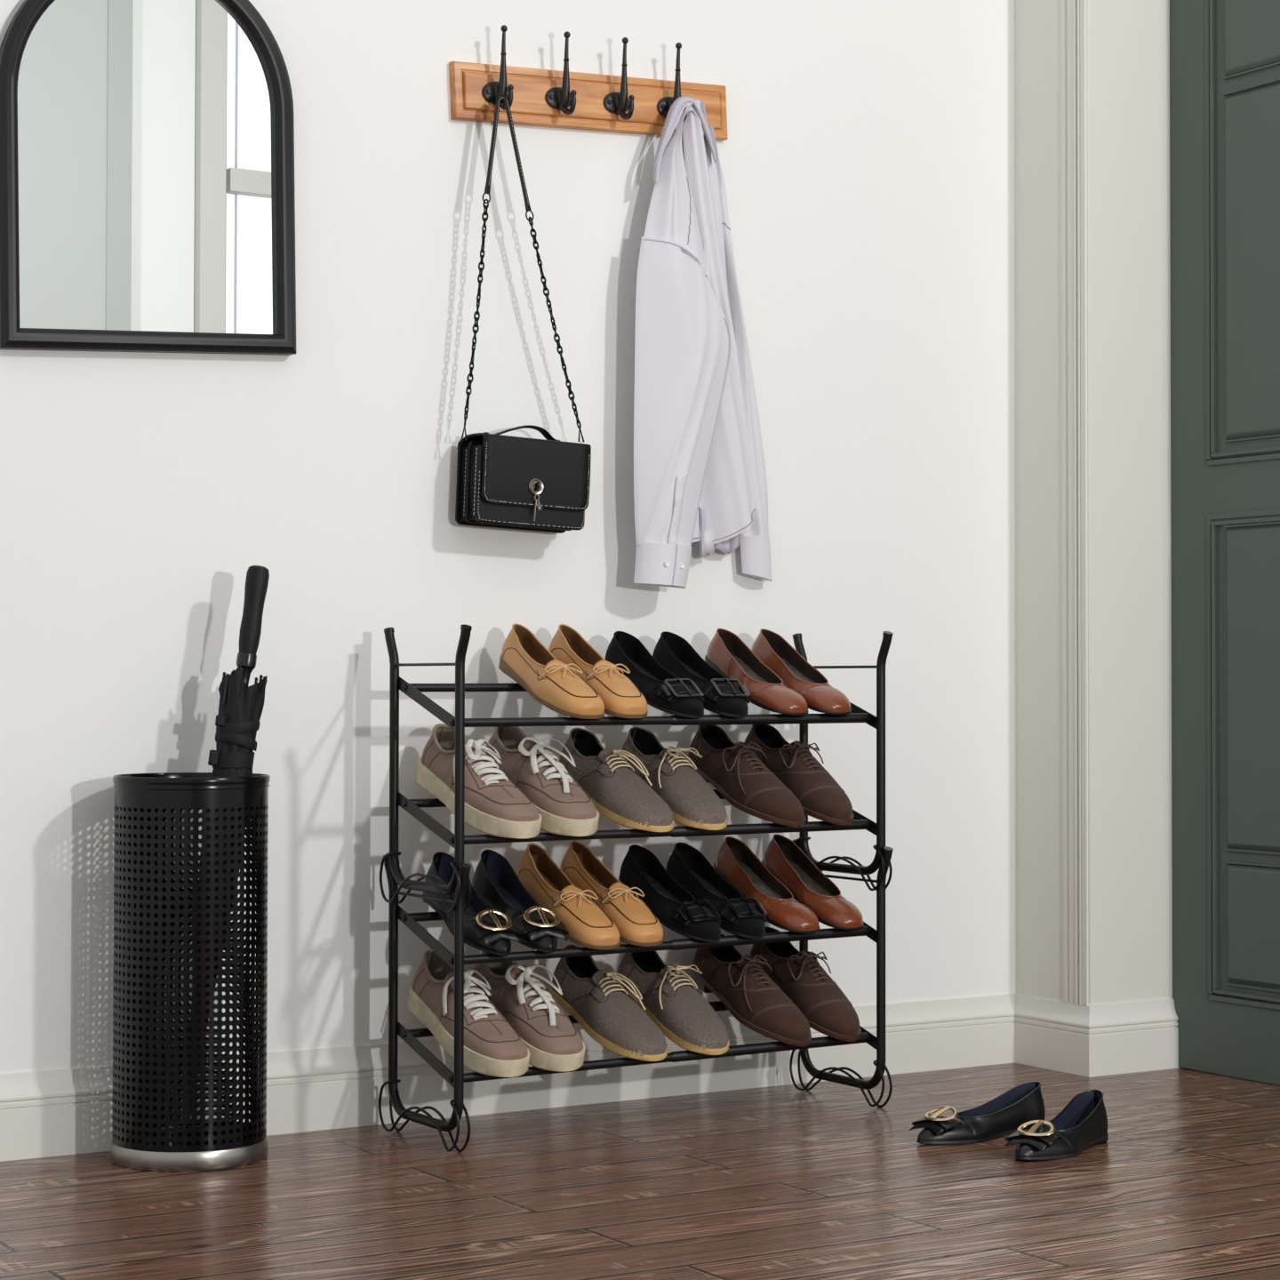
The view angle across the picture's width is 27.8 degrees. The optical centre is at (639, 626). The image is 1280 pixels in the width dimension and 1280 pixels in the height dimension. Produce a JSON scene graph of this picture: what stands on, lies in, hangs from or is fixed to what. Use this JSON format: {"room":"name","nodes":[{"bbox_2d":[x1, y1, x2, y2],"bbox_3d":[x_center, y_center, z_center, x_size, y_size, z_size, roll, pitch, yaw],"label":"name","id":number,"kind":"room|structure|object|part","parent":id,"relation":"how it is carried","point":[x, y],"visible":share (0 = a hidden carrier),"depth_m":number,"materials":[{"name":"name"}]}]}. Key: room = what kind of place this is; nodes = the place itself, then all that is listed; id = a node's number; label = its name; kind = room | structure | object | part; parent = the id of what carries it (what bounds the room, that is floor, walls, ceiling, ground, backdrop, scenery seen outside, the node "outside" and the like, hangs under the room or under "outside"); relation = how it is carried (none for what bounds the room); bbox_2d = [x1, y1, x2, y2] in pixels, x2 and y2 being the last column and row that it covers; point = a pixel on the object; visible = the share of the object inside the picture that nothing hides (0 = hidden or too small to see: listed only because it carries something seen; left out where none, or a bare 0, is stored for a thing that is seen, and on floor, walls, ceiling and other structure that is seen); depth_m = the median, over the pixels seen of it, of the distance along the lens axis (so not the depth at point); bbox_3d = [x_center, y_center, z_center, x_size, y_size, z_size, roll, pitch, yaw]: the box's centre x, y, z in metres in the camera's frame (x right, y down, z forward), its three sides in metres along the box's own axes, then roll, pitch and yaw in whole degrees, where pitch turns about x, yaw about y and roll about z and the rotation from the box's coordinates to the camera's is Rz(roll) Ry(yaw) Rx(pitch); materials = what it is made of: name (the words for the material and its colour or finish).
{"room":"entryway","nodes":[
{"label":"entryway","id":0,"kind":"room"},
{"bbox_2d":[0,0,1015,1073],"bbox_3d":[-1.138,-0.923,3.755,4.241,3.400,0.120,1,-1,-32],"label":"wall","id":1,"kind":"structure","parent":0,"point":[867,157],"depth_m":4.23,"materials":[{"name":"white paint"}]},
{"bbox_2d":[0,0,295,355],"bbox_3d":[-0.741,-0.716,3.905,0.469,0.617,0.030,0,-1,-32],"label":"wall mirror","id":2,"kind":"object","parent":1,"relation":"attached to","point":[148,199],"visible":1,"depth_m":3.91,"materials":[{"name":"black mirror"}]},
{"bbox_2d":[0,992,1015,1161],"bbox_3d":[-1.105,0.713,3.660,4.241,0.125,0.016,1,-1,-32],"label":"baseboard","id":3,"kind":"structure","parent":1,"relation":"attached to","point":[63,1111],"depth_m":4.17,"materials":[{"name":"white paint"}]},
{"bbox_2d":[448,24,727,140],"bbox_3d":[-0.065,-0.904,4.308,0.535,0.168,0.066,1,-1,-32],"label":"hook rail","id":4,"kind":"object","parent":1,"relation":"attached to","point":[565,99],"visible":0.94,"depth_m":4.30,"materials":[{"name":"brown wood"}]},
{"bbox_3d":[-0.234,-0.870,4.214,0.051,0.037,0.006,-2,0,-32],"label":"plate","id":5,"kind":"part","parent":4,"relation":"part of","materials":[{"name":"black metal"}]},
{"bbox_2d":[455,94,591,533],"bbox_3d":[-0.185,-0.508,4.189,0.227,0.705,0.088,1,-1,-32],"label":"handbag","id":6,"kind":"object","parent":4,"relation":"hanging from","point":[505,482],"visible":1,"depth_m":4.16,"materials":[{"name":"black leather"}]},
{"bbox_3d":[-0.263,-0.504,4.147,0.028,0.370,0.016,4,-3,-32],"label":"chain","id":7,"kind":"part","parent":6,"relation":"part of","materials":[{"name":"black metal"}]},
{"bbox_3d":[-0.207,-0.229,4.218,0.209,0.140,0.006,4,-3,-32],"label":"panel","id":8,"kind":"part","parent":6,"relation":"part of","materials":[{"name":"black leather"}]},
{"bbox_3d":[-0.192,-0.227,4.192,0.202,0.132,0.006,4,-3,-32],"label":"panel","id":9,"kind":"part","parent":6,"relation":"part of","materials":[{"name":"black leather"}]},
{"bbox_3d":[-0.191,-0.314,4.190,0.144,0.027,0.023,4,-3,-32],"label":"handle","id":10,"kind":"part","parent":6,"relation":"part of","materials":[{"name":"black leather"}]},
{"bbox_3d":[-0.175,-0.223,4.162,0.201,0.125,0.007,4,-3,-32],"label":"panel","id":11,"kind":"part","parent":6,"relation":"part of","materials":[{"name":"black leather"}]},
{"bbox_3d":[-0.167,-0.225,4.152,0.027,0.027,0.004,4,-3,-32],"label":"lock plate","id":12,"kind":"part","parent":6,"relation":"part of","materials":[{"name":"silver metal"}]},
{"bbox_3d":[-0.165,-0.225,4.149,0.004,0.015,0.007,4,-3,-32],"label":"turn knob","id":13,"kind":"part","parent":6,"relation":"part of","materials":[{"name":"silver metal"}]},
{"bbox_3d":[-0.140,-0.495,4.219,0.102,0.340,0.011,1,-2,-34],"label":"chain","id":14,"kind":"part","parent":6,"relation":"part of","materials":[{"name":"black"}]},
{"bbox_3d":[-0.133,-0.874,4.276,0.051,0.037,0.006,-2,0,-32],"label":"plate","id":15,"kind":"part","parent":4,"relation":"part of","materials":[{"name":"black metal"}]},
{"bbox_3d":[-0.038,-0.878,4.335,0.051,0.037,0.006,-2,0,-32],"label":"plate","id":16,"kind":"part","parent":4,"relation":"part of","materials":[{"name":"black metal"}]},
{"bbox_3d":[0.052,-0.882,4.391,0.051,0.037,0.006,-2,0,-32],"label":"plate","id":17,"kind":"part","parent":4,"relation":"part of","materials":[{"name":"black metal"}]},
{"bbox_2d":[633,96,771,588],"bbox_3d":[0.117,-0.480,4.384,0.314,0.834,0.087,1,-2,-38],"label":"shirt","id":18,"kind":"object","parent":4,"relation":"hanging from","point":[700,475],"visible":1,"depth_m":4.33,"materials":[{"name":"white fabric"}]},
{"bbox_2d":[1014,0,1172,1005],"bbox_3d":[1.017,-0.892,4.966,0.698,3.400,0.325,1,-1,-32],"label":"door frame","id":19,"kind":"object","parent":1,"relation":"attached to","point":[1129,536],"visible":0.35,"depth_m":4.70,"materials":[{"name":"white paint"}]},
{"bbox_2d":[1061,0,1088,1005],"bbox_3d":[0.784,-0.961,4.675,0.008,3.276,0.065,1,-1,-32],"label":"moulding","id":20,"kind":"object","parent":19,"relation":"attached to","point":[1074,123],"visible":1,"depth_m":4.65,"materials":[{"name":"white paint"}]},
{"bbox_2d":[1014,992,1179,1077],"bbox_3d":[0.834,0.741,4.738,0.222,0.125,0.220,1,-1,-32],"label":"baseboard","id":21,"kind":"object","parent":19,"relation":"attached to","point":[1115,1038],"visible":1,"depth_m":4.66,"materials":[{"name":"white paint"}]},
{"bbox_2d":[1169,0,1279,1085],"bbox_3d":[1.250,-0.377,4.322,0.054,2.338,0.995,1,-1,-32],"label":"door","id":22,"kind":"structure","parent":19,"relation":"attached to","point":[1225,54],"depth_m":4.61,"materials":[{"name":"green paint"}]},
{"bbox_3d":[1.237,-0.891,4.315,0.009,1.190,0.821,1,-2,-32],"label":"panel moulding","id":23,"kind":"part","parent":22,"relation":"part of","materials":[{"name":"green paint"}]},
{"bbox_3d":[1.235,0.226,4.290,0.009,0.871,0.821,1,-2,-32],"label":"panel moulding","id":24,"kind":"part","parent":22,"relation":"part of","materials":[{"name":"green paint"}]},
{"bbox_3d":[1.237,-1.218,4.321,0.009,0.456,0.735,1,-2,-32],"label":"raised panel","id":25,"kind":"part","parent":22,"relation":"part of","materials":[{"name":"green paint"}]},
{"bbox_3d":[1.236,-0.648,4.308,0.009,0.617,0.735,1,-2,-32],"label":"raised panel","id":26,"kind":"part","parent":22,"relation":"part of","materials":[{"name":"green paint"}]},
{"bbox_3d":[1.235,0.103,4.291,0.009,0.570,0.735,1,-2,-32],"label":"raised panel","id":27,"kind":"part","parent":22,"relation":"part of","materials":[{"name":"green paint"}]},
{"bbox_3d":[1.234,0.520,4.282,0.009,0.211,0.735,1,-2,-32],"label":"raised panel","id":28,"kind":"part","parent":22,"relation":"part of","materials":[{"name":"green paint"}]},
{"bbox_2d":[0,1063,1279,1279],"bbox_3d":[1.650,0.781,1.444,6.600,0.100,6.920,1,-1,-32],"label":"floor","id":29,"kind":"structure","parent":0,"point":[780,1182],"depth_m":3.49,"materials":[{"name":"brown wood"}]},
{"bbox_2d":[110,772,270,1172],"bbox_3d":[-0.660,0.499,3.796,0.228,0.561,0.228,0,-1,-12],"label":"umbrella stand","id":30,"kind":"object","parent":29,"relation":"on","point":[145,1073],"visible":0.97,"depth_m":3.71,"materials":[{"name":"black metal"}]},
{"bbox_3d":[-0.660,0.772,3.790,0.217,0.002,0.217,1,-2,-32],"label":"plate","id":31,"kind":"part","parent":30,"relation":"part of","materials":[{"name":"black metal"}]},
{"bbox_2d":[179,565,269,1146],"bbox_3d":[-0.614,0.337,3.834,0.068,0.861,0.152,-1,-1,30],"label":"umbrella","id":32,"kind":"object","parent":30,"relation":"in","point":[241,705],"visible":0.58,"depth_m":3.84,"materials":[{"name":"black fabric"}]},
{"bbox_3d":[-0.581,-0.024,3.882,0.034,0.134,0.034,11,-9,-31],"label":"handle","id":33,"kind":"part","parent":32,"relation":"part of","materials":[{"name":"black plastic"}]},
{"bbox_2d":[378,839,893,1151],"bbox_3d":[0.005,0.573,4.127,0.808,0.432,0.279,1,-1,-32],"label":"shoe rack","id":34,"kind":"object","parent":29,"relation":"on","point":[457,1079],"visible":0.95,"depth_m":4.01,"materials":[{"name":"black metal"}]},
{"bbox_3d":[-0.189,0.451,4.101,0.408,0.018,0.014,1,-2,-32],"label":"rail","id":35,"kind":"part","parent":34,"relation":"part of","materials":[{"name":"black metal"}]},
{"bbox_3d":[-0.326,0.556,3.920,0.015,0.400,0.271,1,-2,-32],"label":"frame","id":36,"kind":"part","parent":34,"relation":"part of","materials":[{"name":"black metal"}]},
{"bbox_2d":[407,949,529,1077],"bbox_3d":[-0.273,0.591,3.979,0.103,0.169,0.304,1,-2,-35],"label":"sneaker","id":37,"kind":"object","parent":34,"relation":"on","point":[492,1046],"visible":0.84,"depth_m":3.93,"materials":[{"name":"leather"}]},
{"bbox_2d":[422,851,521,956],"bbox_3d":[-0.269,0.424,3.976,0.078,0.144,0.244,1,-2,-35],"label":"shoe","id":38,"kind":"object","parent":34,"relation":"on","point":[482,932],"visible":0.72,"depth_m":3.92,"materials":[{"name":"black leather"}]},
{"bbox_3d":[-0.189,0.630,4.096,0.408,0.018,0.014,1,-2,-32],"label":"rail","id":39,"kind":"part","parent":34,"relation":"part of","materials":[{"name":"black"}]},
{"bbox_2d":[472,849,568,952],"bbox_3d":[-0.191,0.425,4.024,0.078,0.144,0.244,1,-1,-27],"label":"shoe","id":40,"kind":"object","parent":34,"relation":"on","point":[496,883],"visible":0.95,"depth_m":4.03,"materials":[{"name":"black leather"}]},
{"bbox_2d":[472,951,585,1071],"bbox_3d":[-0.177,0.591,4.038,0.103,0.169,0.304,1,-1,-28],"label":"sneaker","id":41,"kind":"object","parent":34,"relation":"on","point":[553,1043],"visible":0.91,"depth_m":3.97,"materials":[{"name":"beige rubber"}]},
{"bbox_2d":[516,842,620,949],"bbox_3d":[-0.125,0.422,4.076,0.082,0.151,0.272,1,-2,-35],"label":"moccasin","id":42,"kind":"object","parent":34,"relation":"on","point":[588,925],"visible":0.99,"depth_m":4.03,"materials":[{"name":"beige leather"}]},
{"bbox_3d":[-0.106,0.675,3.960,0.408,0.018,0.014,1,-2,-32],"label":"rail","id":43,"kind":"part","parent":34,"relation":"part of","materials":[{"name":"black metal"}]},
{"bbox_3d":[-0.105,0.500,3.964,0.408,0.018,0.014,1,-2,-32],"label":"rail","id":44,"kind":"part","parent":34,"relation":"part of","materials":[{"name":"black"}]},
{"bbox_2d":[549,944,668,1061],"bbox_3d":[-0.060,0.596,4.114,0.099,0.158,0.292,1,-2,-37],"label":"shoe","id":45,"kind":"object","parent":34,"relation":"on","point":[594,996],"visible":0.94,"depth_m":4.07,"materials":[{"name":"grey"}]},
{"bbox_2d":[560,840,663,946],"bbox_3d":[-0.047,0.423,4.124,0.083,0.151,0.272,1,-1,-28],"label":"moccasin","id":46,"kind":"object","parent":34,"relation":"on","point":[636,924],"visible":0.94,"depth_m":4.08,"materials":[{"name":"beige leather"}]},
{"bbox_2d":[379,624,893,911],"bbox_3d":[0.005,0.220,4.135,0.808,0.432,0.279,1,-1,-32],"label":"shoe rack","id":47,"kind":"object","parent":34,"relation":"on","point":[458,723],"visible":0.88,"depth_m":4.02,"materials":[{"name":"black"}]},
{"bbox_3d":[-0.325,0.203,3.928,0.015,0.400,0.271,1,-2,-32],"label":"frame","id":48,"kind":"part","parent":47,"relation":"part of","materials":[{"name":"black"}]},
{"bbox_3d":[-0.189,0.276,4.104,0.407,0.015,0.014,1,-2,-32],"label":"rail","id":49,"kind":"part","parent":47,"relation":"part of","materials":[{"name":"black"}]},
{"bbox_3d":[-0.188,0.097,4.108,0.407,0.015,0.014,1,-2,-32],"label":"rail","id":50,"kind":"part","parent":47,"relation":"part of","materials":[{"name":"black"}]},
{"bbox_2d":[416,723,541,838],"bbox_3d":[-0.258,0.236,3.996,0.104,0.169,0.304,1,-2,-36],"label":"sneaker","id":51,"kind":"object","parent":47,"relation":"on","point":[494,805],"visible":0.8,"depth_m":3.94,"materials":[{"name":"brown"}]},
{"bbox_2d":[486,726,599,836],"bbox_3d":[-0.157,0.237,4.058,0.103,0.169,0.304,1,-1,-28],"label":"sneaker","id":52,"kind":"object","parent":47,"relation":"on","point":[564,808],"visible":0.91,"depth_m":4.00,"materials":[{"name":"brown"}]},
{"bbox_2d":[498,623,604,719],"bbox_3d":[-0.149,0.068,4.069,0.082,0.151,0.272,1,-2,-35],"label":"moccasin","id":53,"kind":"object","parent":47,"relation":"on","point":[524,659],"visible":1,"depth_m":4.02,"materials":[{"name":"beige leather"}]},
{"bbox_3d":[-0.105,0.321,3.968,0.407,0.015,0.014,1,-2,-32],"label":"rail","id":54,"kind":"part","parent":47,"relation":"part of","materials":[{"name":"black metal"}]},
{"bbox_3d":[-0.105,0.146,3.972,0.407,0.015,0.014,1,-2,-32],"label":"rail","id":55,"kind":"part","parent":47,"relation":"part of","materials":[{"name":"black metal"}]},
{"bbox_2d":[548,624,647,718],"bbox_3d":[-0.069,0.069,4.118,0.083,0.151,0.272,1,-1,-26],"label":"moccasin","id":56,"kind":"object","parent":47,"relation":"on","point":[620,697],"visible":0.91,"depth_m":4.07,"materials":[{"name":"beige leather"}]},
{"bbox_2d":[559,728,675,831],"bbox_3d":[-0.050,0.242,4.128,0.099,0.158,0.292,1,-2,-37],"label":"shoe","id":57,"kind":"object","parent":47,"relation":"on","point":[618,793],"visible":0.97,"depth_m":4.08,"materials":[{"name":"grey fabric"}]},
{"bbox_2d":[604,631,704,718],"bbox_3d":[0.016,0.076,4.165,0.082,0.141,0.260,1,-2,-36],"label":"shoe","id":58,"kind":"object","parent":47,"relation":"on","point":[661,689],"visible":0.94,"depth_m":4.12,"materials":[{"name":"black fabric"}]},
{"bbox_2d":[621,727,727,830],"bbox_3d":[0.057,0.244,4.194,0.106,0.158,0.293,1,-1,-26],"label":"shoe","id":59,"kind":"object","parent":47,"relation":"on","point":[692,803],"visible":0.84,"depth_m":4.14,"materials":[{"name":"grey fabric"}]},
{"bbox_2d":[652,631,751,717],"bbox_3d":[0.100,0.077,4.217,0.082,0.141,0.260,1,-1,-26],"label":"shoe","id":60,"kind":"object","parent":47,"relation":"on","point":[672,652],"visible":0.91,"depth_m":4.20,"materials":[{"name":"black fabric"}]},
{"bbox_2d":[687,724,805,827],"bbox_3d":[0.166,0.242,4.266,0.098,0.165,0.301,1,-2,-36],"label":"shoe","id":61,"kind":"object","parent":47,"relation":"on","point":[735,771],"visible":0.94,"depth_m":4.22,"materials":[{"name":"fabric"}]},
{"bbox_2d":[704,628,808,715],"bbox_3d":[0.183,0.073,4.271,0.084,0.145,0.261,1,-2,-35],"label":"shoe","id":62,"kind":"object","parent":47,"relation":"on","point":[727,653],"visible":0.99,"depth_m":4.28,"materials":[{"name":"leather"}]},
{"bbox_2d":[744,724,853,825],"bbox_3d":[0.266,0.243,4.328,0.099,0.165,0.300,1,-1,-26],"label":"shoe","id":63,"kind":"object","parent":47,"relation":"on","point":[820,796],"visible":0.84,"depth_m":4.27,"materials":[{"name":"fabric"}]},
{"bbox_2d":[751,628,851,714],"bbox_3d":[0.268,0.074,4.323,0.084,0.145,0.261,1,-1,-27],"label":"shoe","id":64,"kind":"object","parent":47,"relation":"on","point":[771,648],"visible":0.88,"depth_m":4.32,"materials":[{"name":"leather"}]},
{"bbox_3d":[0.338,0.213,4.338,0.015,0.400,0.271,1,-2,-32],"label":"frame","id":65,"kind":"part","parent":47,"relation":"part of","materials":[{"name":"black"}]},
{"bbox_2d":[618,844,721,942],"bbox_3d":[0.042,0.429,4.174,0.082,0.141,0.260,1,-2,-37],"label":"shoe","id":66,"kind":"object","parent":34,"relation":"on","point":[675,908],"visible":0.98,"depth_m":4.16,"materials":[{"name":"black"}]},
{"bbox_2d":[617,951,730,1055],"bbox_3d":[0.057,0.596,4.187,0.106,0.158,0.292,1,-1,-27],"label":"shoe","id":67,"kind":"object","parent":34,"relation":"on","point":[670,999],"visible":0.9,"depth_m":4.13,"materials":[{"name":"grey fabric"}]},
{"bbox_2d":[665,842,767,938],"bbox_3d":[0.125,0.429,4.226,0.083,0.141,0.260,1,-1,-27],"label":"shoe","id":68,"kind":"object","parent":34,"relation":"on","point":[686,864],"visible":0.94,"depth_m":4.22,"materials":[{"name":"black"}]},
{"bbox_2d":[690,933,811,1046],"bbox_3d":[0.175,0.594,4.265,0.098,0.165,0.301,1,-2,-37],"label":"shoe","id":69,"kind":"object","parent":34,"relation":"on","point":[740,981],"visible":0.92,"depth_m":4.22,"materials":[{"name":"brown leather"}]},
{"bbox_2d":[712,836,819,933],"bbox_3d":[0.200,0.425,4.273,0.084,0.145,0.261,1,-2,-37],"label":"shoe","id":70,"kind":"object","parent":34,"relation":"on","point":[736,863],"visible":0.94,"depth_m":4.28,"materials":[{"name":"brown leather"}]},
{"bbox_2d":[750,926,860,1041],"bbox_3d":[0.278,0.594,4.328,0.099,0.165,0.300,1,-1,-26],"label":"shoe","id":71,"kind":"object","parent":34,"relation":"on","point":[828,1011],"visible":0.87,"depth_m":4.27,"materials":[{"name":"brown leather"}]},
{"bbox_2d":[761,833,863,930],"bbox_3d":[0.289,0.425,4.328,0.084,0.145,0.261,1,-1,-26],"label":"shoe","id":72,"kind":"object","parent":34,"relation":"on","point":[783,858],"visible":0.96,"depth_m":4.33,"materials":[{"name":"brown leather"}]},
{"bbox_3d":[0.338,0.566,4.330,0.015,0.400,0.271,1,-2,-32],"label":"frame","id":73,"kind":"part","parent":34,"relation":"part of","materials":[{"name":"black"}]},
{"bbox_2d":[909,1081,1045,1144],"bbox_3d":[0.523,0.748,3.977,0.255,0.074,0.079,1,-2,-35],"label":"shoe","id":74,"kind":"object","parent":29,"relation":"on","point":[1002,1116],"visible":0.97,"depth_m":3.96,"materials":[{"name":"black leather"}]},
{"bbox_2d":[1005,1089,1108,1159],"bbox_3d":[0.631,0.746,3.868,0.079,0.074,0.255,-1,-2,35],"label":"shoe","id":75,"kind":"object","parent":29,"relation":"on","point":[1082,1124],"visible":1,"depth_m":3.84,"materials":[{"name":"black leather"}]}
]}

